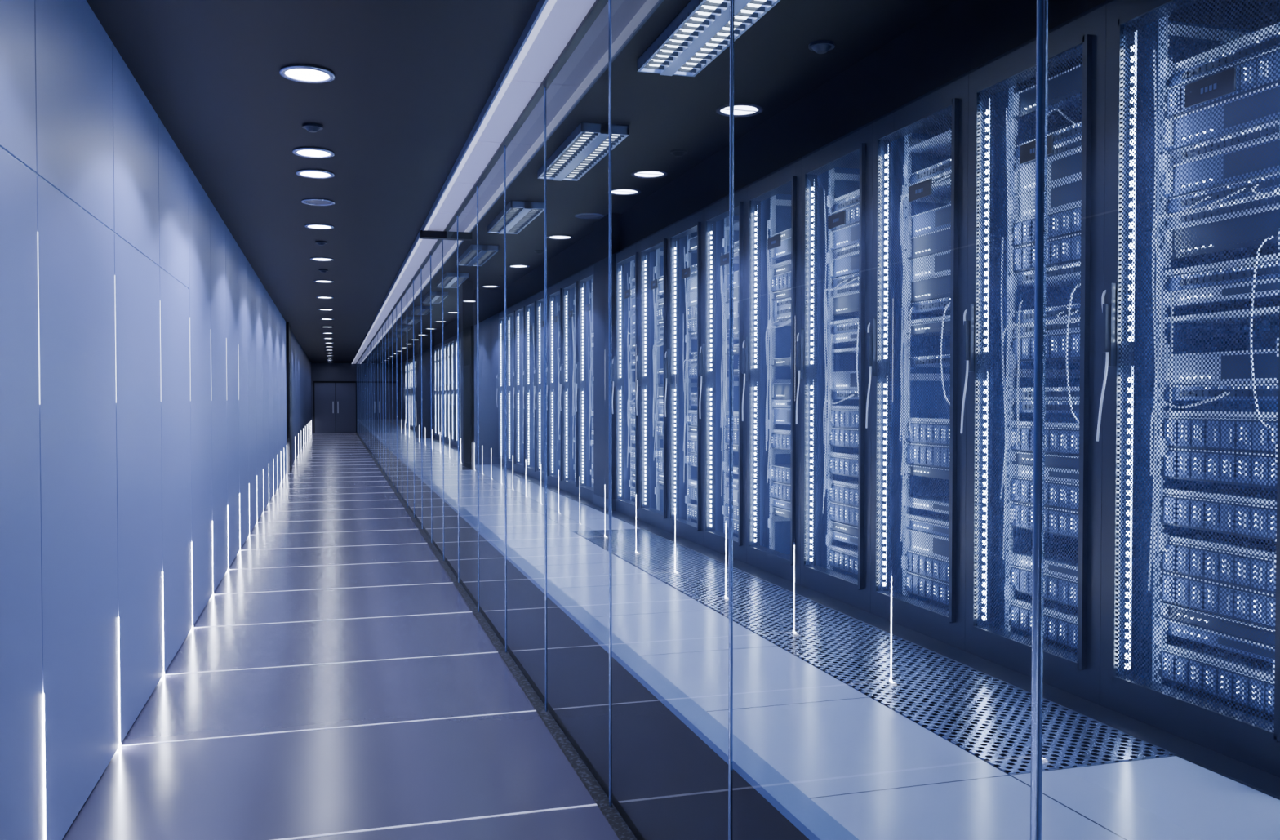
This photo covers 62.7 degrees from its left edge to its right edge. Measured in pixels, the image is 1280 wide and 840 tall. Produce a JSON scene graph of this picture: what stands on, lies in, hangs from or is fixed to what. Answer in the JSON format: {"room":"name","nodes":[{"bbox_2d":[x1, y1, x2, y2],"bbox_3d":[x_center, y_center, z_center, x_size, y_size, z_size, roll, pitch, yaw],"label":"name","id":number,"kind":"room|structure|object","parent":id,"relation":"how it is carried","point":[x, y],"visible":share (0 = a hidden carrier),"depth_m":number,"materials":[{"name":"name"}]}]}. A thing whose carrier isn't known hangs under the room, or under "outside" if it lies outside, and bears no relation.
{"room":"server room","nodes":[
{"label":"server room","id":0,"kind":"room"},
{"bbox_2d":[0,0,311,839],"bbox_3d":[-7.109,-0.436,20.838,0.200,3.000,50.000,0,1,-16],"label":"wall","id":1,"kind":"structure","parent":0,"point":[100,496],"depth_m":4.16,"materials":[{"name":"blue light blue-grey paint"}]},
{"bbox_2d":[37,231,45,839],"bbox_3d":[-1.899,-0.065,3.300,0.034,2.988,0.024,0,1,-16],"label":"slit","id":2,"kind":"object","parent":1,"relation":"attached to","point":[43,708],"visible":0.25,"depth_m":3.32,"materials":[{"name":"white"}]},
{"bbox_2d":[0,146,187,288],"bbox_3d":[-1.460,-0.738,1.799,0.008,0.011,10.300,0,1,-16],"label":"trim","id":3,"kind":"structure","parent":1,"relation":"attached to","point":[1,147],"depth_m":3.81,"materials":[{"name":"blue metal"}]},
{"bbox_2d":[114,275,121,749],"bbox_3d":[-2.239,-0.089,4.464,0.034,2.988,0.024,0,1,-16],"label":"slit","id":4,"kind":"object","parent":1,"relation":"attached to","point":[120,743],"visible":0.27,"depth_m":4.49,"materials":[{"name":"white"}]},
{"bbox_2d":[160,311,164,676],"bbox_3d":[-2.578,-0.114,5.628,0.034,2.988,0.024,0,1,-16],"label":"slit","id":5,"kind":"object","parent":1,"relation":"attached to","point":[163,675],"visible":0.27,"depth_m":5.65,"materials":[{"name":"white"}]},
{"bbox_2d":[189,317,193,629],"bbox_3d":[-2.918,-0.138,6.792,0.034,2.988,0.024,0,1,-16],"label":"slit","id":6,"kind":"object","parent":1,"relation":"attached to","point":[189,317],"visible":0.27,"depth_m":6.82,"materials":[{"name":"white"}]},
{"bbox_2d":[210,344,213,595],"bbox_3d":[-3.258,-0.163,7.956,0.034,2.988,0.024,0,1,-16],"label":"slit","id":7,"kind":"object","parent":1,"relation":"attached to","point":[211,344],"visible":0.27,"depth_m":7.98,"materials":[{"name":"white"}]},
{"bbox_2d":[226,342,228,570],"bbox_3d":[-3.598,-0.187,9.120,0.034,2.988,0.024,0,1,-16],"label":"slit","id":8,"kind":"object","parent":1,"relation":"attached to","point":[226,343],"visible":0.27,"depth_m":9.15,"materials":[{"name":"white"}]},
{"bbox_2d":[238,371,240,551],"bbox_3d":[-3.938,-0.211,10.285,0.034,2.988,0.024,0,1,-16],"label":"slit","id":9,"kind":"object","parent":1,"relation":"attached to","point":[238,371],"visible":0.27,"depth_m":10.28,"materials":[{"name":"white"}]},
{"bbox_2d":[248,492,249,525],"bbox_3d":[-4.279,-0.237,11.448,0.032,2.986,0.010,0,1,-16],"label":"slit","id":10,"kind":"object","parent":1,"relation":"attached to","point":[249,492],"visible":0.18,"depth_m":11.47,"materials":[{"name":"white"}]},
{"bbox_2d":[285,322,292,473],"bbox_3d":[-7.181,-0.450,21.494,0.090,3.000,1.300,0,1,-16],"label":"wall pier","id":11,"kind":"object","parent":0,"point":[288,328],"visible":0.89,"depth_m":20.90,"materials":[{"name":"black paint"}]},
{"bbox_2d":[316,296,333,298],"bbox_3d":[-4.676,-1.821,15.612,0.244,0.012,0.244,0,1,-16],"label":"recessed light","id":12,"kind":"object","parent":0,"point":[323,297],"depth_m":15.62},
{"bbox_2d":[318,308,333,310],"bbox_3d":[-5.303,-1.866,17.762,0.244,0.012,0.244,0,1,-16],"label":"recessed light","id":13,"kind":"object","parent":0,"point":[318,308],"depth_m":17.75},
{"bbox_2d":[320,318,333,319],"bbox_3d":[-5.931,-1.911,19.912,0.244,0.012,0.244,0,1,-16],"label":"recessed light","id":14,"kind":"object","parent":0,"point":[320,318],"depth_m":19.87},
{"bbox_2d":[311,362,355,433],"bbox_3d":[-12.013,-0.954,45.549,4.635,3.000,0.200,0,1,-16],"label":"wall","id":15,"kind":"structure","parent":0,"point":[319,371],"depth_m":45.05,"materials":[{"name":"black paint"}]},
{"bbox_2d":[313,381,356,433],"bbox_3d":[-13.057,-0.554,45.093,1.800,2.220,0.100,0,1,-16],"label":"door","id":16,"kind":"structure","parent":15,"relation":"in","point":[335,402],"depth_m":45.10,"materials":[{"name":"black paint"}]},
{"bbox_2d":[357,378,358,434],"bbox_3d":[-11.413,-0.889,42.532,0.001,2.973,1.197,0,1,-16],"label":"window","id":17,"kind":"structure","parent":15,"relation":"in","point":[357,379],"depth_m":42.47,"materials":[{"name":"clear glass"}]},
{"bbox_2d":[358,397,359,435],"bbox_3d":[-11.075,-0.865,41.376,0.001,2.973,1.197,0,1,-16],"label":"window","id":18,"kind":"structure","parent":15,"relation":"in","point":[358,397],"depth_m":41.22,"materials":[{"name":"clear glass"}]},
{"bbox_2d":[359,359,360,438],"bbox_3d":[-10.400,-0.817,39.064,0.001,2.973,1.197,0,1,-16],"label":"window","id":19,"kind":"structure","parent":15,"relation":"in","point":[359,359],"depth_m":38.93,"materials":[{"name":"clear glass"}]},
{"bbox_2d":[360,357,361,439],"bbox_3d":[-10.063,-0.793,37.908,0.001,2.973,1.197,0,1,-16],"label":"window","id":20,"kind":"structure","parent":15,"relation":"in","point":[360,357],"depth_m":37.79,"materials":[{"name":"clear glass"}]},
{"bbox_2d":[360,356,362,440],"bbox_3d":[-9.725,-0.768,36.752,0.001,2.973,1.197,0,1,-16],"label":"window","id":21,"kind":"structure","parent":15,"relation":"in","point":[361,357],"depth_m":36.65,"materials":[{"name":"clear glass"}]},
{"bbox_2d":[363,352,364,443],"bbox_3d":[-9.050,-0.720,34.440,0.001,2.973,1.197,0,1,-16],"label":"window","id":22,"kind":"structure","parent":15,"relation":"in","point":[363,353],"depth_m":34.47,"materials":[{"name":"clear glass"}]},
{"bbox_2d":[364,351,366,446],"bbox_3d":[-8.375,-0.671,32.128,0.001,2.973,1.197,0,1,-16],"label":"window","id":23,"kind":"structure","parent":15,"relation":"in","point":[365,351],"depth_m":32.08,"materials":[{"name":"clear glass"}]},
{"bbox_2d":[366,348,368,448],"bbox_3d":[-8.038,-0.647,30.972,0.001,2.973,1.197,0,1,-16],"label":"window","id":24,"kind":"structure","parent":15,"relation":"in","point":[366,348],"depth_m":31.10,"materials":[{"name":"clear glass"}]},
{"bbox_2d":[368,344,370,452],"bbox_3d":[-7.363,-0.599,28.660,0.001,2.973,1.197,0,1,-16],"label":"window","id":25,"kind":"structure","parent":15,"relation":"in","point":[369,344],"depth_m":28.79,"materials":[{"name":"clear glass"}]},
{"bbox_2d":[370,342,372,454],"bbox_3d":[-7.026,-0.575,27.504,0.001,2.973,1.197,0,1,-16],"label":"window","id":26,"kind":"structure","parent":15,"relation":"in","point":[371,342],"depth_m":27.59,"materials":[{"name":"clear glass"}]},
{"bbox_2d":[372,339,373,457],"bbox_3d":[-6.688,-0.550,26.348,0.001,2.973,1.197,0,1,-16],"label":"window","id":27,"kind":"structure","parent":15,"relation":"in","point":[372,340],"depth_m":26.41,"materials":[{"name":"clear glass"}]},
{"bbox_2d":[373,336,376,461],"bbox_3d":[-6.351,-0.526,25.192,0.001,2.973,1.197,0,1,-16],"label":"window","id":28,"kind":"structure","parent":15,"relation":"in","point":[375,443],"depth_m":25.27,"materials":[{"name":"clear glass"}]},
{"bbox_2d":[413,270,422,528],"bbox_3d":[-2.639,-0.260,12.476,0.001,2.973,1.197,0,1,-16],"label":"window","id":29,"kind":"structure","parent":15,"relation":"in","point":[416,282],"depth_m":12.47,"materials":[{"name":"clear glass"}]},
{"bbox_2d":[355,432,636,839],"bbox_3d":[-5.252,1.046,21.412,0.050,0.012,50.000,0,1,-16],"label":"baseboard","id":30,"kind":"structure","parent":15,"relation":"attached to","point":[615,820],"depth_m":4.93,"materials":[{"name":"black metal"}]},
{"bbox_2d":[441,489,858,839],"bbox_3d":[-5.190,0.488,21.418,0.078,0.021,50.000,0,1,-16],"label":"raised floor edge","id":31,"kind":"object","parent":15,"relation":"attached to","point":[815,823],"depth_m":3.05,"materials":[{"name":"blue"}]},
{"bbox_2d":[440,441,1279,799],"bbox_3d":[-4.104,0.469,21.735,0.110,0.006,50.000,0,1,-16],"label":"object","id":32,"kind":"structure","parent":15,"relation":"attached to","point":[1262,781],"depth_m":3.47,"materials":[{"name":"black"}]},
{"bbox_2d":[62,432,619,839],"bbox_3d":[-6.189,1.135,21.036,2.058,0.150,50.200,0,1,-16],"label":"floor","id":33,"kind":"structure","parent":0,"point":[314,782],"depth_m":5.01,"materials":[{"name":"tile"}]},
{"bbox_2d":[121,434,597,839],"bbox_3d":[-6.125,1.058,21.087,1.810,0.002,48.535,0,1,-16],"label":"trim","id":34,"kind":"structure","parent":33,"relation":"in","point":[588,805],"depth_m":4.98,"materials":[{"name":"white metal"}]},
{"bbox_2d":[441,498,808,839],"bbox_3d":[-5.185,0.775,21.425,0.068,0.553,50.000,0,1,-16],"label":"plinth","id":35,"kind":"object","parent":33,"relation":"on","point":[668,784],"depth_m":3.84,"materials":[{"name":"blue glass"}]},
{"bbox_2d":[86,0,623,363],"bbox_3d":[-6.174,-2.017,21.078,2.148,0.150,50.400,0,1,-16],"label":"ceiling","id":36,"kind":"structure","parent":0,"point":[413,80],"depth_m":5.55,"materials":[{"name":"black paint"}]},
{"bbox_2d":[279,64,334,83],"bbox_3d":[-1.535,-1.596,4.853,0.244,0.012,0.244,0,1,-16],"label":"recessed light","id":37,"kind":"object","parent":36,"relation":"in","point":[305,73],"depth_m":4.84,"materials":[{"name":"white plastic"}]},
{"bbox_2d":[302,123,323,132],"bbox_3d":[-1.805,-1.606,5.795,0.110,0.032,0.110,0,1,-16],"label":"smoke detector","id":38,"kind":"object","parent":36,"relation":"attached to","point":[310,127],"visible":1,"depth_m":5.77,"materials":[{"name":"blue"}]},
{"bbox_2d":[292,146,334,158],"bbox_3d":[-1.989,-1.629,6.408,0.244,0.012,0.244,0,1,-16],"label":"recessed light","id":39,"kind":"object","parent":36,"relation":"in","point":[306,152],"depth_m":6.39,"materials":[{"name":"white plastic"}]},
{"bbox_2d":[296,168,334,178],"bbox_3d":[-2.166,-1.641,7.013,0.244,0.012,0.244,0,1,-16],"label":"recessed light","id":40,"kind":"object","parent":36,"relation":"in","point":[308,173],"depth_m":7.00,"materials":[{"name":"white plastic"}]},
{"bbox_2d":[301,198,334,205],"bbox_3d":[-2.455,-1.662,8.022,0.244,0.012,0.244,0,1,-16],"label":"ceiling speaker","id":41,"kind":"object","parent":36,"relation":"in","point":[315,202],"depth_m":8.02},
{"bbox_2d":[304,223,333,229],"bbox_3d":[-2.793,-1.686,9.162,0.244,0.012,0.244,0,1,-16],"label":"recessed light","id":42,"kind":"object","parent":36,"relation":"in","point":[316,226],"depth_m":9.15,"materials":[{"name":"white plastic"}]},
{"bbox_2d":[315,240,327,245],"bbox_3d":[-3.066,-1.696,10.114,0.110,0.032,0.110,0,1,-16],"label":"smoke detector","id":43,"kind":"object","parent":36,"relation":"attached to","point":[319,242],"visible":1,"depth_m":10.09,"materials":[{"name":"blue"}]},
{"bbox_2d":[310,257,333,261],"bbox_3d":[-3.421,-1.731,11.312,0.244,0.012,0.244,0,1,-16],"label":"recessed light","id":44,"kind":"object","parent":36,"relation":"in","point":[319,259],"depth_m":11.30,"materials":[{"name":"white plastic"}]},
{"bbox_2d":[313,280,333,282],"bbox_3d":[-4.048,-1.776,13.462,0.244,0.012,0.244,0,1,-16],"label":"recessed light","id":45,"kind":"object","parent":36,"relation":"in","point":[317,281],"depth_m":13.44,"materials":[{"name":"white plastic"}]},
{"bbox_2d":[440,0,954,328],"bbox_3d":[-3.950,-2.030,21.727,2.487,0.150,50.400,0,1,-16],"label":"ceiling","id":46,"kind":"structure","parent":0,"point":[676,123],"depth_m":5.41,"materials":[{"name":"black paint"}]},
{"bbox_2d":[318,269,328,272],"bbox_3d":[-3.710,-1.742,12.322,0.110,0.032,0.110,0,1,-16],"label":"smoke detector","id":47,"kind":"object","parent":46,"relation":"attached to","point":[320,270],"visible":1,"depth_m":12.29,"materials":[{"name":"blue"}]},
{"bbox_2d":[440,292,448,302],"bbox_3d":[-3.025,-1.797,15.469,0.270,0.055,1.280,0,1,-16],"label":"fluorescent fixture","id":48,"kind":"object","parent":46,"relation":"attached to","point":[445,294],"depth_m":14.92,"materials":[{"name":"white metal"}]},
{"bbox_2d":[440,271,469,288],"bbox_3d":[-2.361,-1.749,13.195,0.270,0.055,1.280,0,1,-16],"label":"fluorescent fixture","id":49,"kind":"object","parent":46,"relation":"attached to","point":[450,279],"depth_m":12.85,"materials":[{"name":"white metal"}]},
{"bbox_2d":[456,244,498,266],"bbox_3d":[-1.697,-1.702,10.920,0.270,0.055,1.280,0,1,-16],"label":"fluorescent fixture","id":50,"kind":"object","parent":46,"relation":"attached to","point":[468,258],"depth_m":10.70,"materials":[{"name":"white metal"}]},
{"bbox_2d":[351,0,608,364],"bbox_3d":[-5.431,-1.904,21.642,0.240,0.100,49.338,0,1,-16],"label":"light","id":51,"kind":"object","parent":46,"relation":"attached to","point":[554,28],"visible":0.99,"depth_m":5.44,"materials":[{"name":"white paint"},{"name":"translucent plastic"}]},
{"bbox_2d":[487,200,544,234],"bbox_3d":[-1.033,-1.654,8.645,0.270,0.055,1.280,0,1,-16],"label":"fluorescent fixture","id":52,"kind":"object","parent":46,"relation":"attached to","point":[519,214],"depth_m":8.44,"materials":[{"name":"white metal"}]},
{"bbox_2d":[537,122,629,181],"bbox_3d":[-0.369,-1.606,6.371,0.270,0.055,1.280,0,1,-16],"label":"fluorescent fixture","id":53,"kind":"object","parent":46,"relation":"attached to","point":[588,144],"depth_m":6.20,"materials":[{"name":"white metal"}]},
{"bbox_2d":[636,0,780,76],"bbox_3d":[0.295,-1.559,4.096,0.270,0.055,1.280,0,1,-16],"label":"fluorescent fixture","id":54,"kind":"object","parent":46,"relation":"attached to","point":[700,32],"depth_m":4.23,"materials":[{"name":"white metal"}]},
{"bbox_2d":[808,40,835,53],"bbox_3d":[0.771,-1.578,4.464,0.110,0.032,0.110,0,1,-16],"label":"smoke detector","id":55,"kind":"object","parent":46,"relation":"attached to","point":[821,46],"visible":1,"depth_m":4.44,"materials":[{"name":"blue"}]},
{"bbox_2d":[440,0,1114,342],"bbox_3d":[-3.471,-1.795,21.872,1.090,0.327,50.000,0,1,-16],"label":"wall","id":56,"kind":"structure","parent":0,"point":[962,37],"depth_m":4.81,"materials":[{"name":"black paint"}]},
{"bbox_2d":[357,0,1048,839],"bbox_3d":[-5.169,-0.441,21.145,0.016,2.973,48.193,0,1,-16],"label":"joint","id":57,"kind":"object","parent":56,"relation":"attached to","point":[1042,51],"visible":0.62,"depth_m":2.64,"materials":[{"name":"blue metal"}]},
{"bbox_2d":[355,364,356,395],"bbox_3d":[-12.081,-0.937,44.822,0.001,2.973,1.150,0,1,-16],"label":"window","id":58,"kind":"structure","parent":57,"relation":"attached to","point":[356,364],"depth_m":45.13,"materials":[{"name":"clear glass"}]},
{"bbox_2d":[356,362,357,433],"bbox_3d":[-11.750,-0.914,43.688,0.001,2.973,1.197,0,1,-16],"label":"window","id":59,"kind":"structure","parent":57,"relation":"attached to","point":[357,362],"depth_m":43.82,"materials":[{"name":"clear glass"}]},
{"bbox_2d":[358,360,359,436],"bbox_3d":[-10.738,-0.841,40.220,0.001,2.973,1.196,0,1,-16],"label":"window","id":60,"kind":"structure","parent":57,"relation":"attached to","point":[358,360],"depth_m":40.06,"materials":[{"name":"clear glass"}]},
{"bbox_2d":[361,355,363,441],"bbox_3d":[-9.388,-0.744,35.596,0.001,2.973,1.197,0,1,-16],"label":"window","id":61,"kind":"structure","parent":57,"relation":"attached to","point":[362,355],"depth_m":35.49,"materials":[{"name":"clear glass"}]},
{"bbox_2d":[364,351,365,445],"bbox_3d":[-8.713,-0.696,33.284,0.001,2.973,1.197,0,1,-16],"label":"window","id":62,"kind":"structure","parent":57,"relation":"attached to","point":[364,352],"depth_m":33.52,"materials":[{"name":"clear glass"}]},
{"bbox_2d":[367,346,368,449],"bbox_3d":[-7.700,-0.623,29.816,0.001,2.973,1.197,0,1,-16],"label":"window","id":63,"kind":"structure","parent":57,"relation":"attached to","point":[368,346],"depth_m":29.83,"materials":[{"name":"clear glass"}]},
{"bbox_2d":[375,333,377,463],"bbox_3d":[-6.013,-0.502,24.036,0.001,2.973,1.197,0,1,-16],"label":"window","id":64,"kind":"structure","parent":57,"relation":"attached to","point":[376,353],"depth_m":24.07,"materials":[{"name":"clear glass"}]},
{"bbox_2d":[377,330,380,466],"bbox_3d":[-5.676,-0.478,22.880,0.001,2.973,1.197,0,1,-16],"label":"window","id":65,"kind":"structure","parent":57,"relation":"attached to","point":[379,379],"depth_m":22.94,"materials":[{"name":"clear glass"}]},
{"bbox_2d":[380,326,382,470],"bbox_3d":[-5.338,-0.454,21.724,0.001,2.973,1.197,0,1,-16],"label":"window","id":66,"kind":"structure","parent":57,"relation":"attached to","point":[381,355],"depth_m":21.75,"materials":[{"name":"clear glass"}]},
{"bbox_2d":[382,321,386,475],"bbox_3d":[-5.001,-0.429,20.568,0.001,2.973,1.197,0,1,-16],"label":"window","id":67,"kind":"structure","parent":57,"relation":"attached to","point":[384,324],"depth_m":20.60,"materials":[{"name":"clear glass"}]},
{"bbox_2d":[385,316,389,479],"bbox_3d":[-4.663,-0.405,19.412,0.001,2.973,1.197,0,1,-16],"label":"window","id":68,"kind":"structure","parent":57,"relation":"attached to","point":[387,319],"depth_m":19.44,"materials":[{"name":"clear glass"}]},
{"bbox_2d":[388,312,392,484],"bbox_3d":[-4.326,-0.381,18.256,0.001,2.973,1.197,0,1,-16],"label":"window","id":69,"kind":"structure","parent":57,"relation":"attached to","point":[390,366],"depth_m":18.27,"materials":[{"name":"clear glass"}]},
{"bbox_2d":[392,306,396,490],"bbox_3d":[-3.988,-0.357,17.100,0.001,2.973,1.197,0,1,-16],"label":"window","id":70,"kind":"structure","parent":57,"relation":"attached to","point":[394,352],"depth_m":17.12,"materials":[{"name":"clear glass"}]},
{"bbox_2d":[396,298,401,497],"bbox_3d":[-3.651,-0.332,15.944,0.001,2.973,1.197,0,1,-16],"label":"window","id":71,"kind":"structure","parent":57,"relation":"attached to","point":[398,304],"depth_m":15.96,"materials":[{"name":"clear glass"}]},
{"bbox_2d":[401,290,407,506],"bbox_3d":[-3.314,-0.308,14.788,0.001,2.973,1.197,0,1,-16],"label":"window","id":72,"kind":"structure","parent":57,"relation":"attached to","point":[404,411],"depth_m":14.80,"materials":[{"name":"clear glass"}]},
{"bbox_2d":[406,280,413,515],"bbox_3d":[-2.976,-0.284,13.632,0.001,2.973,1.197,0,1,-16],"label":"window","id":73,"kind":"structure","parent":57,"relation":"attached to","point":[410,290],"depth_m":13.63,"materials":[{"name":"clear glass"}]},
{"bbox_2d":[421,255,431,541],"bbox_3d":[-2.301,-0.236,11.320,0.001,2.973,1.197,0,1,-16],"label":"window","id":74,"kind":"structure","parent":57,"relation":"attached to","point":[425,269],"depth_m":11.31,"materials":[{"name":"clear glass"}]},
{"bbox_2d":[431,240,442,558],"bbox_3d":[-1.964,-0.211,10.164,0.001,2.973,1.197,0,1,-16],"label":"window","id":75,"kind":"structure","parent":57,"relation":"attached to","point":[437,526],"depth_m":10.23,"materials":[{"name":"clear glass"}]},
{"bbox_2d":[440,444,1279,839],"bbox_3d":[-4.050,0.533,21.752,2.297,0.123,50.000,0,1,-16],"label":"floor","id":76,"kind":"structure","parent":0,"point":[879,773],"depth_m":2.82,"materials":[{"name":"tile"}]},
{"bbox_2d":[440,342,444,441],"bbox_3d":[-3.707,-0.582,22.153,1.000,2.090,0.700,0,1,-16],"label":"rack","id":77,"kind":"object","parent":76,"relation":"on","point":[443,342],"visible":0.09,"depth_m":22.19,"materials":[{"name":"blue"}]},
{"bbox_2d":[441,339,448,444],"bbox_3d":[-3.511,-0.568,21.480,1.000,2.090,0.700,0,1,-16],"label":"rack","id":78,"kind":"object","parent":76,"relation":"on","point":[445,357],"visible":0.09,"depth_m":21.49,"materials":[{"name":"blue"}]},
{"bbox_2d":[445,337,451,444],"bbox_3d":[-3.314,-0.554,20.807,1.000,2.090,0.700,0,1,-16],"label":"rack","id":79,"kind":"object","parent":76,"relation":"on","point":[448,344],"visible":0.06,"depth_m":20.88,"materials":[{"name":"black"}]},
{"bbox_2d":[448,335,455,446],"bbox_3d":[-3.118,-0.540,20.134,1.000,2.090,0.700,0,1,-16],"label":"rack","id":80,"kind":"object","parent":76,"relation":"on","point":[452,342],"visible":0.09,"depth_m":20.20,"materials":[{"name":"black metal"}]},
{"bbox_2d":[453,333,460,448],"bbox_3d":[-2.921,-0.526,19.461,1.000,2.090,0.700,0,1,-16],"label":"rack","id":81,"kind":"object","parent":76,"relation":"on","point":[455,383],"visible":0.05,"depth_m":19.57,"materials":[{"name":"black"}]},
{"bbox_2d":[458,333,460,444],"bbox_3d":[-2.725,-0.512,18.788,1.000,2.090,0.700,0,1,-16],"label":"rack","id":82,"kind":"object","parent":76,"relation":"on","point":[460,333],"visible":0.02,"depth_m":18.91,"materials":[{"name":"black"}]},
{"bbox_2d":[459,280,475,470],"bbox_3d":[-2.242,-0.572,13.634,0.160,2.427,0.270,0,1,-16],"label":"column","id":83,"kind":"structure","parent":76,"relation":"on","point":[467,415],"depth_m":13.52,"materials":[{"name":"black paint"}]},
{"bbox_2d":[473,288,501,465],"bbox_3d":[-2.239,-0.602,15.067,0.370,2.427,1.020,0,1,-16],"label":"column","id":84,"kind":"structure","parent":76,"relation":"on","point":[489,300],"depth_m":14.59,"materials":[{"name":"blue paint"}]},
{"bbox_2d":[496,309,507,467],"bbox_3d":[-1.409,-0.417,14.281,1.000,2.090,0.700,0,1,-16],"label":"rack","id":85,"kind":"object","parent":76,"relation":"on","point":[500,376],"visible":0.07,"depth_m":14.37,"materials":[{"name":"black"}]},
{"bbox_2d":[506,305,516,471],"bbox_3d":[-1.212,-0.403,13.608,1.000,2.090,0.700,0,1,-16],"label":"rack","id":86,"kind":"object","parent":76,"relation":"on","point":[511,324],"visible":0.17,"depth_m":13.59,"materials":[{"name":"black"}]},
{"bbox_2d":[512,300,526,475],"bbox_3d":[-1.016,-0.389,12.935,1.000,2.090,0.700,0,1,-16],"label":"rack","id":87,"kind":"object","parent":76,"relation":"on","point":[520,312],"visible":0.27,"depth_m":12.94,"materials":[{"name":"black"}]},
{"bbox_2d":[522,293,537,479],"bbox_3d":[-0.820,-0.375,12.262,1.000,2.090,0.700,0,1,-16],"label":"rack","id":88,"kind":"object","parent":76,"relation":"on","point":[531,303],"visible":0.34,"depth_m":12.27,"materials":[{"name":"black"}]},
{"bbox_2d":[533,288,549,484],"bbox_3d":[-0.623,-0.361,11.589,1.000,2.090,0.700,0,1,-16],"label":"rack","id":89,"kind":"object","parent":76,"relation":"on","point":[539,372],"visible":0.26,"depth_m":11.63,"materials":[{"name":"black"}]},
{"bbox_2d":[546,280,564,490],"bbox_3d":[-0.427,-0.347,10.916,1.000,2.090,0.700,0,1,-16],"label":"rack","id":90,"kind":"object","parent":76,"relation":"on","point":[555,295],"visible":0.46,"depth_m":10.92,"materials":[{"name":"black"}]},
{"bbox_2d":[560,272,579,496],"bbox_3d":[-0.230,-0.333,10.242,1.000,2.090,0.700,0,1,-16],"label":"rack","id":91,"kind":"object","parent":76,"relation":"on","point":[571,285],"visible":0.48,"depth_m":10.25,"materials":[{"name":"black"}]},
{"bbox_2d":[575,265,594,502],"bbox_3d":[-0.034,-0.319,9.569,1.000,2.090,0.700,0,1,-16],"label":"rack","id":92,"kind":"object","parent":76,"relation":"on","point":[584,371],"visible":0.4,"depth_m":9.63,"materials":[{"name":"black"}]},
{"bbox_2d":[592,213,620,511],"bbox_3d":[-0.279,-0.471,8.817,0.110,2.427,0.560,0,1,-16],"label":"column","id":93,"kind":"structure","parent":76,"relation":"on","point":[601,228],"depth_m":8.75,"materials":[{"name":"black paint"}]},
{"bbox_2d":[611,241,639,520],"bbox_3d":[0.336,-0.292,8.303,1.000,2.090,0.700,0,1,-16],"label":"rack","id":94,"kind":"object","parent":76,"relation":"on","point":[628,260],"visible":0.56,"depth_m":8.27,"materials":[{"name":"black"}]},
{"bbox_2d":[635,226,669,533],"bbox_3d":[0.532,-0.278,7.630,1.000,2.090,0.700,0,1,-16],"label":"rack","id":95,"kind":"object","parent":76,"relation":"on","point":[655,249],"visible":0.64,"depth_m":7.59,"materials":[{"name":"black"}]},
{"bbox_2d":[664,208,704,546],"bbox_3d":[0.729,-0.264,6.957,1.000,2.090,0.700,0,1,-16],"label":"rack","id":96,"kind":"object","parent":76,"relation":"on","point":[686,236],"visible":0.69,"depth_m":6.92,"materials":[{"name":"black"}]},
{"bbox_2d":[699,187,746,564],"bbox_3d":[0.925,-0.250,6.284,1.000,2.090,0.700,0,1,-16],"label":"rack","id":97,"kind":"object","parent":76,"relation":"on","point":[714,351],"visible":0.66,"depth_m":6.23,"materials":[{"name":"black metal"}]},
{"bbox_2d":[742,160,801,585],"bbox_3d":[1.122,-0.236,5.611,1.000,2.090,0.700,0,1,-16],"label":"rack","id":98,"kind":"object","parent":76,"relation":"on","point":[774,202],"visible":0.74,"depth_m":5.55,"materials":[{"name":"black metal"}]},
{"bbox_2d":[795,123,872,613],"bbox_3d":[1.319,-0.222,4.938,1.000,2.090,0.700,0,1,-16],"label":"rack","id":99,"kind":"object","parent":76,"relation":"on","point":[837,179],"visible":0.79,"depth_m":4.85,"materials":[{"name":"black metal"}]},
{"bbox_2d":[573,528,1173,774],"bbox_3d":[0.461,0.821,5.015,0.496,0.003,4.909,0,1,-16],"label":"floor grate","id":100,"kind":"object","parent":76,"relation":"on","point":[988,717],"depth_m":3.58,"materials":[{"name":"metal"}]},
{"bbox_2d":[865,74,968,651],"bbox_3d":[1.515,-0.207,4.265,1.000,2.090,0.700,0,1,-16],"label":"rack","id":101,"kind":"object","parent":76,"relation":"on","point":[917,367],"visible":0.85,"depth_m":4.16,"materials":[{"name":"black metal"}]},
{"bbox_2d":[960,4,1106,705],"bbox_3d":[1.711,-0.193,3.591,1.000,2.090,0.700,0,1,-16],"label":"rack","id":102,"kind":"object","parent":76,"relation":"on","point":[998,329],"visible":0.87,"depth_m":3.48,"materials":[{"name":"black metal"}]},
{"bbox_2d":[1096,0,1279,777],"bbox_3d":[1.908,-0.179,2.918,1.000,2.090,0.700,0,1,-16],"label":"rack","id":103,"kind":"object","parent":76,"relation":"on","point":[1190,397],"visible":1,"depth_m":2.85,"materials":[{"name":"black"}]}
]}

